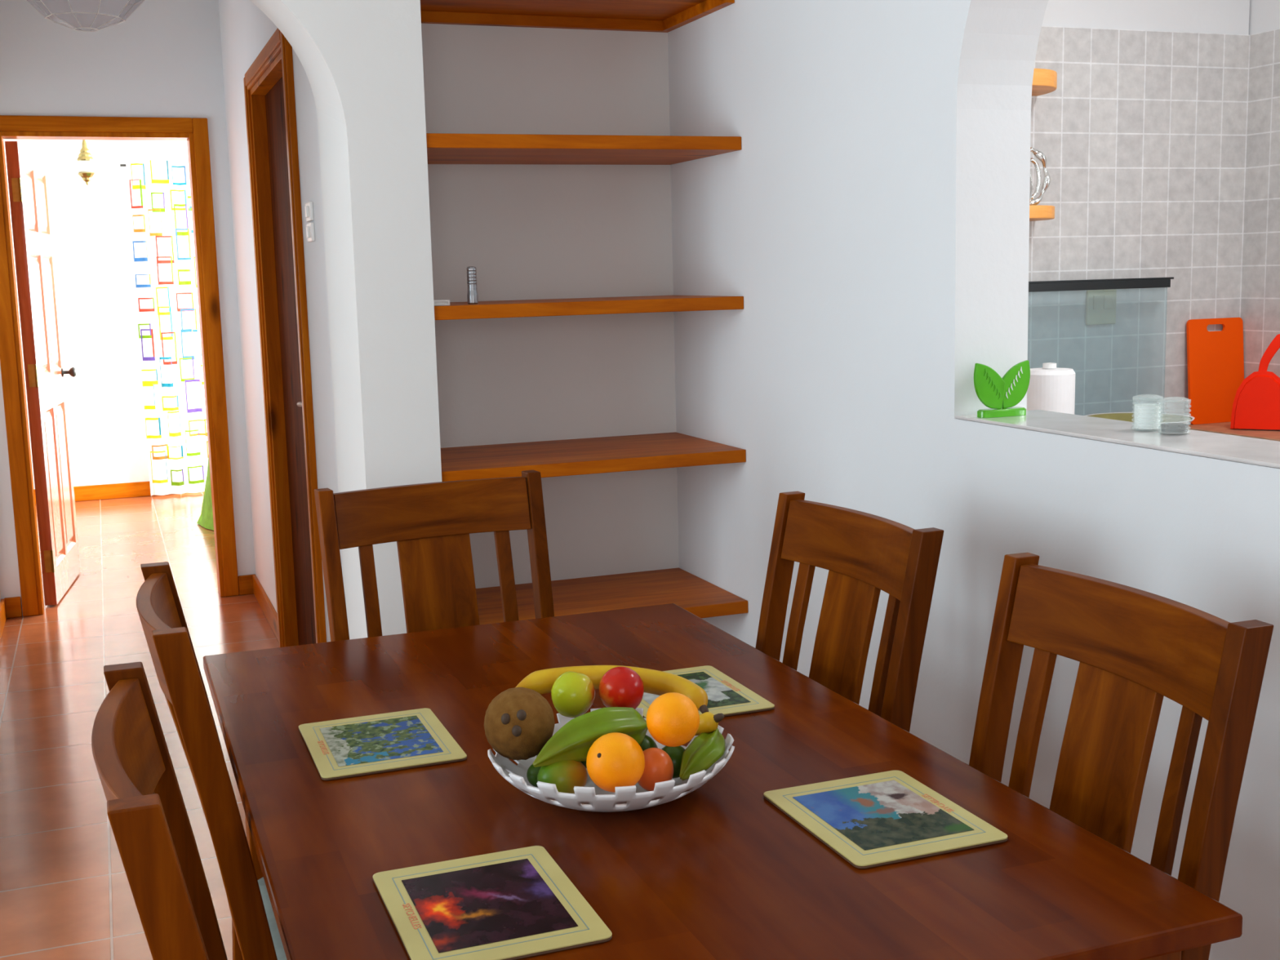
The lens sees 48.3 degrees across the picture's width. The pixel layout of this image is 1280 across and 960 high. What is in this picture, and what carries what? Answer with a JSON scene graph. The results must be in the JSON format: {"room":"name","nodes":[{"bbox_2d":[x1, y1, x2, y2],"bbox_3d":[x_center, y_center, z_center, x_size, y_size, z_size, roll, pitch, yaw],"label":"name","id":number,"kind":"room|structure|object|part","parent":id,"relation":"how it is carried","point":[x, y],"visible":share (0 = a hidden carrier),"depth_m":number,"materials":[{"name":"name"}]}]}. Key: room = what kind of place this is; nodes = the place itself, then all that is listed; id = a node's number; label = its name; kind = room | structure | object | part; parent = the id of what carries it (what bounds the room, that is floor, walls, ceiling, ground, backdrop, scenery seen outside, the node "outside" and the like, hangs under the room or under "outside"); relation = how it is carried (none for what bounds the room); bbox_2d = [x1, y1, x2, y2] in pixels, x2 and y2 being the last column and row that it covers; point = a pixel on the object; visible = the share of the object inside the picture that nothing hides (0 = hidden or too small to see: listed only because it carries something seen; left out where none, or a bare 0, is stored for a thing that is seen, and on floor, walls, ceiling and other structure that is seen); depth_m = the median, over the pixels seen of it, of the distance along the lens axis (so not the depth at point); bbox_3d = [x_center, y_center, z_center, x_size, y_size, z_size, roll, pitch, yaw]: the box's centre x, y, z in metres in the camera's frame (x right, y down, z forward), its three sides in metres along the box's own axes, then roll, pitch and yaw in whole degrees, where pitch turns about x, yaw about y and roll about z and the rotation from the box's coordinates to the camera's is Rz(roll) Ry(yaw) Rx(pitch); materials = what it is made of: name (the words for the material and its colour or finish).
{"room":"dining room","nodes":[
{"label":"dining room","id":0,"kind":"room"},
{"bbox_2d":[3,138,188,488],"bbox_3d":[-3.135,-1.284,9.673,4.450,2.750,0.150,-5,9,-20],"label":"wall","id":1,"kind":"structure","parent":0,"point":[91,232],"depth_m":9.44,"materials":[{"name":"paint"}]},
{"bbox_2d":[34,480,172,504],"bbox_3d":[-4.102,0.119,9.402,2.045,0.100,0.020,-5,9,-20],"label":"baseboard","id":2,"kind":"structure","parent":1,"relation":"attached to","point":[92,492],"depth_m":9.60,"materials":[{"name":"brown wood"}]},
{"bbox_3d":[-2.477,-2.133,9.686,1.985,0.034,0.076,-5,9,-20],"label":"curtain rod","id":3,"kind":"object","parent":1,"relation":"attached to","visible":0},
{"bbox_2d":[125,160,208,495],"bbox_3d":[-3.028,-1.010,9.545,0.620,2.210,0.048,-5,9,-20],"label":"curtain","id":4,"kind":"object","parent":3,"relation":"hanging from","point":[159,193],"visible":0.62,"depth_m":9.50,"materials":[{"name":"fabric"}]},
{"bbox_2d":[0,0,255,616],"bbox_3d":[-1.889,-0.841,6.416,4.450,2.750,0.120,-5,9,-20],"label":"wall","id":5,"kind":"structure","parent":0,"point":[165,60],"depth_m":6.14,"materials":[{"name":"paint"}]},
{"bbox_2d":[4,596,22,617],"bbox_3d":[-2.729,0.554,6.210,0.066,0.090,0.018,-5,9,-20],"label":"baseboard","id":6,"kind":"structure","parent":5,"relation":"attached to","point":[13,604],"depth_m":6.20,"materials":[{"name":"brown wood"}]},
{"bbox_2d":[0,115,239,616],"bbox_3d":[-2.453,-0.550,6.650,0.914,2.133,0.921,-5,9,-20],"label":"door","id":7,"kind":"structure","parent":5,"relation":"in","point":[27,168],"depth_m":6.30,"materials":[{"name":"brown wood"}]},
{"bbox_3d":[-2.781,-0.525,6.949,0.064,0.049,0.050,-3,9,-13],"label":"knob","id":8,"kind":"part","parent":7,"relation":"part of","materials":[{"name":"metal"}]},
{"bbox_3d":[-2.319,-1.517,6.085,0.786,0.064,0.022,-5,9,-20],"label":"head casing","id":9,"kind":"part","parent":7,"relation":"part of","materials":[{"name":"brown wood"}]},
{"bbox_2d":[238,573,254,595],"bbox_3d":[-1.803,0.481,6.554,0.079,0.090,0.018,-5,9,-20],"label":"baseboard","id":10,"kind":"structure","parent":5,"relation":"attached to","point":[245,582],"depth_m":6.54,"materials":[{"name":"brown wood"}]},
{"bbox_2d":[0,491,279,959],"bbox_3d":[-0.960,0.907,4.073,6.400,0.080,12.700,-5,9,-20],"label":"floor","id":11,"kind":"structure","parent":0,"point":[66,894],"depth_m":4.72,"materials":[{"name":"ceramic"}]},
{"bbox_2d":[91,662,227,959],"bbox_3d":[-0.249,0.712,1.539,0.568,1.000,0.481,-5,9,-20],"label":"dining chair","id":12,"kind":"object","parent":11,"relation":"on","point":[147,813],"visible":1,"depth_m":1.33,"materials":[{"name":"brown wood"}]},
{"bbox_3d":[-0.493,0.300,1.390,0.069,0.110,0.416,-5,9,-20],"label":"rail","id":13,"kind":"part","parent":12,"relation":"part of","materials":[{"name":"brown wood"}]},
{"bbox_3d":[-0.361,0.755,1.267,0.138,1.000,0.044,-5,9,-20],"label":"post","id":14,"kind":"part","parent":12,"relation":"part of","materials":[{"name":"brown wood"}]},
{"bbox_2d":[196,456,213,530],"bbox_3d":[-1.414,0.024,8.150,2.084,0.515,1.503,-5,9,-20],"label":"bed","id":15,"kind":"object","parent":11,"relation":"on","point":[206,518],"visible":0.02,"depth_m":8.36,"materials":[{"name":"fabric"}]},
{"bbox_2d":[136,561,287,959],"bbox_3d":[-0.410,0.632,2.115,0.568,1.000,0.481,-5,9,-20],"label":"dining chair","id":16,"kind":"object","parent":11,"relation":"on","point":[255,935],"visible":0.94,"depth_m":1.80,"materials":[{"name":"brown wood"}]},
{"bbox_3d":[-0.653,0.221,1.966,0.069,0.110,0.416,-5,9,-20],"label":"rail","id":17,"kind":"part","parent":16,"relation":"part of","materials":[{"name":"brown wood"}]},
{"bbox_3d":[-0.676,0.620,2.247,0.138,1.000,0.044,-5,9,-20],"label":"post","id":18,"kind":"part","parent":16,"relation":"part of","materials":[{"name":"brown wood"}]},
{"bbox_3d":[-0.521,0.675,1.842,0.138,1.000,0.044,-5,9,-20],"label":"post","id":19,"kind":"part","parent":16,"relation":"part of","materials":[{"name":"brown wood"}]},
{"bbox_3d":[-0.571,0.623,2.052,0.040,0.045,0.412,-5,9,-20],"label":"rail","id":20,"kind":"part","parent":16,"relation":"part of","materials":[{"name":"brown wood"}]},
{"bbox_2d":[257,876,287,959],"bbox_3d":[-0.351,0.662,2.141,0.444,0.054,0.445,-5,9,-20],"label":"seat cushion","id":21,"kind":"object","parent":16,"relation":"on","point":[279,949],"depth_m":2.09,"materials":[{"name":"fabric"}]},
{"bbox_2d":[314,470,554,641],"bbox_3d":[-0.318,0.525,2.837,0.481,1.000,0.568,-5,9,-25],"label":"dining chair","id":22,"kind":"object","parent":11,"relation":"on","point":[431,524],"visible":0.45,"depth_m":3.00,"materials":[{"name":"brown wood"}]},
{"bbox_3d":[-0.602,0.519,2.925,0.044,1.000,0.138,-5,9,-25],"label":"post","id":23,"kind":"part","parent":22,"relation":"part of","materials":[{"name":"brown wood"}]},
{"bbox_3d":[-0.437,0.065,2.998,0.416,0.110,0.069,-5,9,-25],"label":"rail","id":24,"kind":"part","parent":22,"relation":"part of","materials":[{"name":"brown wood"}]},
{"bbox_3d":[-0.209,0.482,3.111,0.044,1.000,0.138,-5,9,-25],"label":"post","id":25,"kind":"part","parent":22,"relation":"part of","materials":[{"name":"brown wood"}]},
{"bbox_2d":[203,603,1242,959],"bbox_3d":[-0.077,0.754,2.087,0.926,0.750,1.562,-5,9,-20],"label":"dining table","id":26,"kind":"object","parent":11,"relation":"on","point":[715,871],"visible":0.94,"depth_m":1.72,"materials":[{"name":"brown wood"}]},
{"bbox_3d":[-0.681,0.707,2.614,0.076,0.723,0.076,-5,9,-20],"label":"leg","id":27,"kind":"part","parent":26,"relation":"part of","materials":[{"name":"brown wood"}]},
{"bbox_2d":[298,707,466,780],"bbox_3d":[-0.379,0.381,2.077,0.202,0.006,0.252,-5,9,-20],"label":"placemat","id":28,"kind":"object","parent":26,"relation":"on","point":[357,746],"visible":1,"depth_m":2.06,"materials":[{"name":"beige"}]},
{"bbox_2d":[319,715,443,766],"bbox_3d":[-0.379,0.378,2.077,0.147,0.001,0.184,-5,9,-20],"label":"picture","id":29,"kind":"object","parent":28,"relation":"on","point":[405,736],"depth_m":2.07},
{"bbox_2d":[373,845,612,959],"bbox_3d":[-0.165,0.455,1.529,0.201,0.006,0.255,-5,9,-20],"label":"placemat","id":30,"kind":"object","parent":26,"relation":"on","point":[515,904],"visible":1,"depth_m":1.51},
{"bbox_2d":[401,858,578,952],"bbox_3d":[-0.165,0.453,1.528,0.146,0.001,0.187,-5,9,-20],"label":"picture","id":31,"kind":"object","parent":30,"relation":"on","point":[458,909],"depth_m":1.52},
{"bbox_2d":[487,707,734,812],"bbox_3d":[-0.037,0.375,1.865,0.321,0.062,0.321,-5,9,-20],"label":"fruit bowl","id":32,"kind":"object","parent":26,"relation":"on","point":[589,797],"visible":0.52,"depth_m":1.75,"materials":[{"name":"ceramic"}]},
{"bbox_2d":[484,687,555,759],"bbox_3d":[-0.157,0.318,1.862,0.092,0.094,0.094,-5,9,-20],"label":"coconut","id":33,"kind":"object","parent":32,"relation":"in","point":[519,722],"visible":0.98,"depth_m":1.83,"materials":[{"name":"brown food"}]},
{"bbox_2d":[526,764,541,786],"bbox_3d":[-0.130,0.379,1.837,0.032,0.032,0.032,-5,9,-20],"label":"lime","id":34,"kind":"object","parent":32,"relation":"in","point":[532,771],"visible":0.3,"depth_m":1.82,"materials":[{"name":"green food"}]},
{"bbox_2d":[537,760,587,793],"bbox_3d":[-0.098,0.376,1.806,0.065,0.052,0.055,-5,9,-20],"label":"mango","id":35,"kind":"object","parent":32,"relation":"in","point":[566,775],"visible":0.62,"depth_m":1.79,"materials":[{"name":"green food"}]},
{"bbox_2d":[551,671,595,717],"bbox_3d":[-0.091,0.291,1.935,0.060,0.063,0.060,-5,9,-20],"label":"apple","id":36,"kind":"object","parent":32,"relation":"in","point":[572,693],"visible":0.97,"depth_m":1.91,"materials":[{"name":"food"}]},
{"bbox_2d":[581,760,586,768],"bbox_3d":[-0.065,0.359,1.907,0.054,0.054,0.054,-5,9,-20],"label":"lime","id":37,"kind":"object","parent":32,"relation":"in","point":[584,762],"visible":0.02,"depth_m":1.89,"materials":[{"name":"green food"}]},
{"bbox_2d":[532,706,647,767],"bbox_3d":[-0.057,0.323,1.827,0.180,0.061,0.063,-6,10,-30],"label":"starfruit","id":38,"kind":"object","parent":32,"relation":"in","point":[573,741],"visible":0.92,"depth_m":1.80,"materials":[{"name":"green food"}]},
{"bbox_2d":[515,665,708,713],"bbox_3d":[-0.043,0.285,1.968,0.295,0.044,0.093,0,8,12],"label":"banana","id":39,"kind":"object","parent":32,"relation":"in","point":[655,682],"visible":0.62,"depth_m":1.97,"materials":[{"name":"yellow food"}]},
{"bbox_2d":[586,732,644,792],"bbox_3d":[-0.030,0.350,1.768,0.073,0.073,0.073,-5,9,-20],"label":"orange","id":40,"kind":"object","parent":32,"relation":"in","point":[615,759],"visible":0.9,"depth_m":1.74,"materials":[{"name":"orange food"}]},
{"bbox_2d":[598,666,644,709],"bbox_3d":[-0.025,0.286,1.937,0.062,0.064,0.062,-5,9,-20],"label":"apple","id":41,"kind":"object","parent":32,"relation":"in","point":[620,686],"visible":0.8,"depth_m":1.91,"materials":[{"name":"red food"}]},
{"bbox_2d":[640,734,657,751],"bbox_3d":[-0.001,0.362,1.889,0.052,0.052,0.052,-5,9,-20],"label":"lime","id":42,"kind":"object","parent":32,"relation":"in","point":[647,743],"visible":0.13,"depth_m":1.87,"materials":[{"name":"green food"}]},
{"bbox_2d":[637,747,673,791],"bbox_3d":[0.018,0.371,1.825,0.051,0.056,0.051,-5,9,-20],"label":"tomato","id":43,"kind":"object","parent":32,"relation":"in","point":[659,766],"visible":0.65,"depth_m":1.81,"materials":[{"name":"orange food"}]},
{"bbox_2d":[646,692,699,746],"bbox_3d":[0.042,0.302,1.796,0.068,0.068,0.068,-5,9,-20],"label":"orange","id":44,"kind":"object","parent":32,"relation":"in","point":[673,718],"visible":1,"depth_m":1.77,"materials":[{"name":"orange food"}]},
{"bbox_2d":[661,746,684,777],"bbox_3d":[0.044,0.368,1.867,0.044,0.044,0.044,-5,9,-20],"label":"lime","id":45,"kind":"object","parent":32,"relation":"in","point":[676,753],"visible":0.36,"depth_m":1.85,"materials":[{"name":"green food"}]},
{"bbox_2d":[679,728,724,780],"bbox_3d":[0.089,0.352,1.845,0.044,0.048,0.122,3,9,26],"label":"starfruit","id":46,"kind":"object","parent":32,"relation":"in","point":[705,749],"visible":0.88,"depth_m":1.82,"materials":[{"name":"green food"}]},
{"bbox_2d":[694,711,724,735],"bbox_3d":[0.050,0.321,1.889,0.135,0.040,0.029,2,9,25],"label":"banana","id":47,"kind":"object","parent":32,"relation":"in","point":[708,722],"visible":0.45,"depth_m":1.86,"materials":[{"name":"yellow food"}]},
{"bbox_2d":[637,665,774,718],"bbox_3d":[0.071,0.341,2.275,0.202,0.006,0.256,-5,9,-20],"label":"placemat","id":48,"kind":"object","parent":26,"relation":"on","point":[726,696],"visible":0.41,"depth_m":2.25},
{"bbox_2d":[642,671,751,707],"bbox_3d":[0.070,0.338,2.275,0.147,0.001,0.188,-5,9,-20],"label":"picture","id":49,"kind":"object","parent":48,"relation":"on","point":[718,694],"depth_m":2.27},
{"bbox_2d":[763,770,1008,868],"bbox_3d":[0.295,0.411,1.751,0.203,0.006,0.252,-5,9,-20],"label":"placemat","id":50,"kind":"object","parent":26,"relation":"on","point":[875,820],"visible":1,"depth_m":1.73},
{"bbox_2d":[792,780,974,850],"bbox_3d":[0.295,0.409,1.750,0.148,0.001,0.184,-5,9,-20],"label":"picture","id":51,"kind":"object","parent":50,"relation":"on","point":[886,813],"depth_m":1.74},
{"bbox_3d":[0.527,0.829,1.564,0.076,0.723,0.076,-5,9,-20],"label":"leg","id":52,"kind":"part","parent":26,"relation":"part of","materials":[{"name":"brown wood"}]},
{"bbox_2d":[755,491,943,732],"bbox_3d":[0.157,0.566,2.471,0.568,1.000,0.481,-5,9,-22],"label":"dining chair","id":53,"kind":"object","parent":11,"relation":"on","point":[864,554],"visible":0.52,"depth_m":2.49,"materials":[{"name":"brown wood"}]},
{"bbox_3d":[0.259,0.523,2.748,0.138,1.000,0.044,-5,9,-22],"label":"post","id":54,"kind":"part","parent":53,"relation":"part of","materials":[{"name":"brown wood"}]},
{"bbox_3d":[0.376,0.116,2.503,0.069,0.110,0.416,-5,9,-22],"label":"rail","id":55,"kind":"part","parent":53,"relation":"part of","materials":[{"name":"brown wood"}]},
{"bbox_3d":[0.428,0.577,2.348,0.138,1.000,0.044,-5,9,-22],"label":"post","id":56,"kind":"part","parent":53,"relation":"part of","materials":[{"name":"brown wood"}]},
{"bbox_2d":[1028,276,1173,292],"bbox_3d":[1.490,0.092,4.230,0.590,1.363,0.560,-5,9,-20],"label":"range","id":57,"kind":"object","parent":11,"relation":"on","point":[1145,282],"visible":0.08,"depth_m":4.35,"materials":[{"name":"metal"}]},
{"bbox_2d":[1084,412,1194,425],"bbox_3d":[1.416,-0.146,4.061,0.304,0.066,0.304,-5,9,-20],"label":"serving dish","id":58,"kind":"object","parent":57,"relation":"on","point":[1125,416],"visible":0.27,"depth_m":4.16,"materials":[{"name":"white ceramic"}]},
{"bbox_2d":[968,552,1273,959],"bbox_3d":[0.408,0.650,1.851,0.568,1.000,0.481,-4,9,-19],"label":"dining chair","id":59,"kind":"object","parent":11,"relation":"on","point":[1134,648],"visible":0.67,"depth_m":1.85,"materials":[{"name":"brown wood"}]},
{"bbox_3d":[0.524,0.608,2.122,0.138,1.000,0.044,-4,9,-19],"label":"post","id":60,"kind":"part","parent":59,"relation":"part of","materials":[{"name":"brown wood"}]},
{"bbox_3d":[0.632,0.202,1.871,0.069,0.110,0.416,-4,9,-19],"label":"rail","id":61,"kind":"part","parent":59,"relation":"part of","materials":[{"name":"brown wood"}]},
{"bbox_3d":[0.672,0.664,1.714,0.138,1.000,0.044,-4,9,-19],"label":"post","id":62,"kind":"part","parent":59,"relation":"part of","materials":[{"name":"brown wood"}]},
{"bbox_2d":[1187,422,1279,441],"bbox_3d":[2.591,0.515,2.787,0.294,0.888,4.199,-5,9,-20],"label":"countertop","id":63,"kind":"structure","parent":11,"relation":"on","point":[1224,428],"depth_m":4.41,"materials":[{"name":"ceramic"}]},
{"bbox_2d":[1186,317,1244,424],"bbox_3d":[1.870,-0.355,4.631,0.222,0.338,0.036,-5,9,-20],"label":"cutting board","id":64,"kind":"object","parent":63,"relation":"on","point":[1215,359],"visible":0.83,"depth_m":4.62,"materials":[{"name":"orange plastic"}]},
{"bbox_2d":[1230,333,1279,430],"bbox_3d":[1.923,-0.302,4.406,0.172,0.295,0.057,3,9,29],"label":"kettle","id":65,"kind":"object","parent":63,"relation":"on","point":[1256,402],"visible":1,"depth_m":4.40,"materials":[{"name":"red plastic"}]},
{"bbox_3d":[1.949,-0.387,4.397,0.075,0.127,0.012,3,3,29],"label":"handle","id":66,"kind":"part","parent":65,"relation":"part of","materials":[{"name":"red plastic"}]},
{"bbox_3d":[0.842,0.378,4.031,0.770,0.888,0.619,-5,9,-20],"label":"cabinet","id":67,"kind":"object","parent":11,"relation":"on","visible":0},
{"bbox_2d":[1026,362,1075,414],"bbox_3d":[1.104,-0.185,3.850,0.140,0.264,0.140,-5,9,-20],"label":"paper roll","id":68,"kind":"object","parent":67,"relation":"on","point":[1051,388],"visible":0.5,"depth_m":3.79,"materials":[{"name":"white paper"}]},
{"bbox_2d":[217,0,343,642],"bbox_3d":[-1.256,-0.668,5.122,0.120,2.750,2.770,-5,9,-20],"label":"wall","id":69,"kind":"structure","parent":0,"point":[246,29],"depth_m":5.61,"materials":[{"name":"paint"}]},
{"bbox_2d":[252,574,279,641],"bbox_3d":[-1.584,0.546,6.068,0.016,0.090,1.055,-5,9,-20],"label":"baseboard","id":70,"kind":"structure","parent":69,"relation":"attached to","point":[264,601],"depth_m":6.06,"materials":[{"name":"brown wood"}]},
{"bbox_2d":[243,28,326,647],"bbox_3d":[-1.165,-0.351,4.900,0.141,2.180,1.177,-5,9,-20],"label":"door","id":71,"kind":"structure","parent":69,"relation":"in","point":[268,82],"depth_m":5.18,"materials":[{"name":"brown wood"}]},
{"bbox_3d":[-1.244,-1.393,4.728,0.028,0.066,1.045,-5,9,-20],"label":"head casing","id":72,"kind":"part","parent":71,"relation":"part of","materials":[{"name":"brown wood"}]},
{"bbox_3d":[-1.060,-0.203,4.564,0.053,0.180,0.141,-5,9,-20],"label":"handle","id":73,"kind":"part","parent":71,"relation":"part of","materials":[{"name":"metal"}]},
{"bbox_2d":[304,201,314,222],"bbox_3d":[-0.946,-0.766,4.072,0.016,0.053,0.090,-5,9,-20],"label":"light switch","id":74,"kind":"object","parent":69,"relation":"attached to","point":[308,206],"visible":1,"depth_m":4.04,"materials":[{"name":"white plastic"}]},
{"bbox_2d":[306,222,315,242],"bbox_3d":[-0.945,-0.709,4.080,0.016,0.053,0.090,-5,9,-20],"label":"light switch","id":75,"kind":"object","parent":69,"relation":"attached to","point":[310,233],"visible":1,"depth_m":4.05,"materials":[{"name":"white plastic"}]},
{"bbox_2d":[249,0,441,639],"bbox_3d":[-2.224,-0.344,3.058,3.517,2.750,0.450,-5,9,-20],"label":"wall","id":76,"kind":"structure","parent":0,"point":[362,60],"depth_m":3.43,"materials":[{"name":"beige paint"}]},
{"bbox_2d":[421,23,679,588],"bbox_3d":[-0.327,-0.542,4.091,0.882,2.750,0.170,-5,9,-20],"label":"wall","id":77,"kind":"structure","parent":0,"point":[528,231],"depth_m":4.08,"materials":[{"name":"beige paint"}]},
{"bbox_2d":[420,0,734,32],"bbox_3d":[-0.221,-1.257,3.729,0.829,0.062,0.494,-5,9,-20],"label":"wall shelf","id":78,"kind":"object","parent":77,"relation":"attached to","point":[639,15],"visible":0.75,"depth_m":3.88,"materials":[{"name":"brown wood"}]},
{"bbox_2d":[426,133,741,164],"bbox_3d":[-0.211,-0.874,3.785,0.829,0.034,0.494,-5,9,-20],"label":"wall shelf","id":79,"kind":"object","parent":77,"relation":"attached to","point":[442,148],"visible":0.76,"depth_m":3.63,"materials":[{"name":"brown wood"}]},
{"bbox_2d":[434,295,743,319],"bbox_3d":[-0.201,-0.468,3.844,0.829,0.034,0.494,-5,9,-20],"label":"wall shelf","id":80,"kind":"object","parent":77,"relation":"attached to","point":[651,304],"visible":0.76,"depth_m":3.63,"materials":[{"name":"brown wood"}]},
{"bbox_2d":[433,299,449,306],"bbox_3d":[-0.497,-0.439,3.527,0.046,0.014,0.040,-5,9,-20],"label":"box","id":81,"kind":"object","parent":80,"relation":"on","point":[441,302],"visible":0.73,"depth_m":3.51,"materials":[{"name":"plastic"}]},
{"bbox_2d":[466,266,478,304],"bbox_3d":[-0.420,-0.488,3.572,0.027,0.093,0.027,-5,9,-20],"label":"torch","id":82,"kind":"object","parent":80,"relation":"on","point":[472,295],"visible":1,"depth_m":3.56,"materials":[{"name":"metal"}]},
{"bbox_2d":[440,431,746,481],"bbox_3d":[-0.191,-0.065,3.903,0.829,0.034,0.494,-5,9,-20],"label":"wall shelf","id":83,"kind":"object","parent":77,"relation":"attached to","point":[580,456],"visible":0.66,"depth_m":3.78,"materials":[{"name":"brown wood"}]},
{"bbox_2d":[475,567,747,624],"bbox_3d":[-0.181,0.345,3.962,0.829,0.034,0.494,-5,9,-20],"label":"wall shelf","id":84,"kind":"object","parent":77,"relation":"attached to","point":[699,597],"visible":0.46,"depth_m":3.97,"materials":[{"name":"brown wood"}]},
{"bbox_2d":[667,0,1279,959],"bbox_3d":[1.272,-0.188,1.384,0.173,2.750,6.410,-5,9,-20],"label":"wall","id":85,"kind":"structure","parent":0,"point":[869,220],"depth_m":2.98,"materials":[{"name":"paint"}]},
{"bbox_2d":[955,409,1279,468],"bbox_3d":[1.032,-0.026,2.103,0.206,0.006,1.723,-5,9,-20],"label":"countertop","id":86,"kind":"structure","parent":85,"relation":"attached to","point":[1257,451],"depth_m":2.44,"materials":[{"name":"stone"}]},
{"bbox_2d":[973,360,1030,417],"bbox_3d":[0.717,-0.180,2.823,0.133,0.108,0.036,-5,9,-20],"label":"napkin holder","id":87,"kind":"object","parent":86,"relation":"on","point":[997,393],"visible":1,"depth_m":2.81,"materials":[{"name":"green plastic"}]},
{"bbox_2d":[1134,403,1160,429],"bbox_3d":[0.902,-0.121,2.535,0.053,0.064,0.053,-5,9,-20],"label":"drinking glass","id":88,"kind":"object","parent":86,"relation":"on","point":[1147,415],"visible":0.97,"depth_m":2.52,"materials":[{"name":"clear glass"}]},
{"bbox_2d":[1160,422,1187,432],"bbox_3d":[0.928,-0.113,2.474,0.053,0.064,0.053,-5,9,-20],"label":"shaker","id":89,"kind":"object","parent":86,"relation":"on","point":[1166,427],"visible":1,"depth_m":2.46,"materials":[{"name":"clear glass"}]},
{"bbox_2d":[1027,0,1249,415],"bbox_3d":[1.132,-0.624,4.406,1.730,2.750,0.120,-5,9,-20],"label":"wall","id":90,"kind":"structure","parent":0,"point":[1141,135],"depth_m":4.47,"materials":[{"name":"tile"}]},
{"bbox_2d":[1029,204,1054,221],"bbox_3d":[0.812,-0.759,4.081,0.923,0.037,0.220,-5,9,-20],"label":"shelf","id":91,"kind":"object","parent":90,"relation":"attached to","point":[1037,212],"visible":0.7,"depth_m":4.10,"materials":[{"name":"brown wood"}]},
{"bbox_2d":[1029,147,1050,204],"bbox_3d":[1.119,-0.882,4.158,0.168,0.171,0.112,-1,8,6],"label":"jug","id":92,"kind":"object","parent":91,"relation":"on","point":[1038,154],"visible":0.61,"depth_m":4.18,"materials":[{"name":"clear glass"}]},
{"bbox_3d":[1.157,-0.881,4.175,0.037,0.122,0.012,-5,9,-20],"label":"handle","id":93,"kind":"part","parent":92,"relation":"part of","materials":[{"name":"clear glass"}]},
{"bbox_2d":[1031,68,1057,96],"bbox_3d":[0.803,-1.131,4.027,0.923,0.047,0.220,-5,9,-20],"label":"shelf","id":94,"kind":"object","parent":90,"relation":"attached to","point":[1044,81],"visible":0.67,"depth_m":4.06,"materials":[{"name":"brown wood"}]},
{"bbox_2d":[1085,289,1116,324],"bbox_3d":[1.444,-0.540,4.463,0.110,0.108,0.016,-5,9,-20],"label":"wall plate","id":95,"kind":"object","parent":90,"relation":"attached to","point":[1100,304],"visible":1,"depth_m":4.46,"materials":[{"name":"plastic"}]},
{"bbox_2d":[1240,0,1279,378],"bbox_3d":[3.056,-0.322,1.999,0.150,2.750,6.020,-5,9,-20],"label":"wall","id":96,"kind":"structure","parent":0,"point":[1260,308],"depth_m":4.54,"materials":[{"name":"tile"}]},
{"bbox_3d":[-2.373,-0.580,4.707,0.120,2.750,2.770,-5,9,-20],"label":"wall","id":97,"kind":"structure","parent":0,"visible":0},
{"bbox_2d":[0,598,6,640],"bbox_3d":[-2.273,0.732,4.913,0.016,0.090,2.752,-5,9,-20],"label":"baseboard","id":98,"kind":"structure","parent":97,"relation":"attached to","point":[2,606],"depth_m":6.02,"materials":[{"name":"brown wood"}]},
{"bbox_3d":[-1.031,-1.902,3.664,6.400,0.100,12.700,-5,9,-20],"label":"ceiling","id":99,"kind":"structure","parent":0,"visible":0},
{"bbox_2d":[26,0,145,31],"bbox_3d":[-1.485,-1.523,3.758,0.379,0.652,0.361,-5,9,-20],"label":"pendant lamp","id":100,"kind":"object","parent":99,"relation":"hanging from","point":[33,1],"visible":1,"depth_m":3.82,"materials":[{"name":"clear glass"}]},
{"bbox_2d":[76,139,95,185],"bbox_3d":[-3.030,-1.998,7.743,0.092,0.783,0.092,-5,9,-20],"label":"hanging lantern","id":101,"kind":"object","parent":99,"relation":"hanging from","point":[86,165],"visible":0.88,"depth_m":7.75,"materials":[{"name":"gold metal"}]},
{"bbox_3d":[-3.023,-1.710,7.785,0.088,0.063,0.088,-5,9,-20],"label":"glass","id":102,"kind":"part","parent":101,"relation":"part of","materials":[{"name":"white glass"}]}
]}

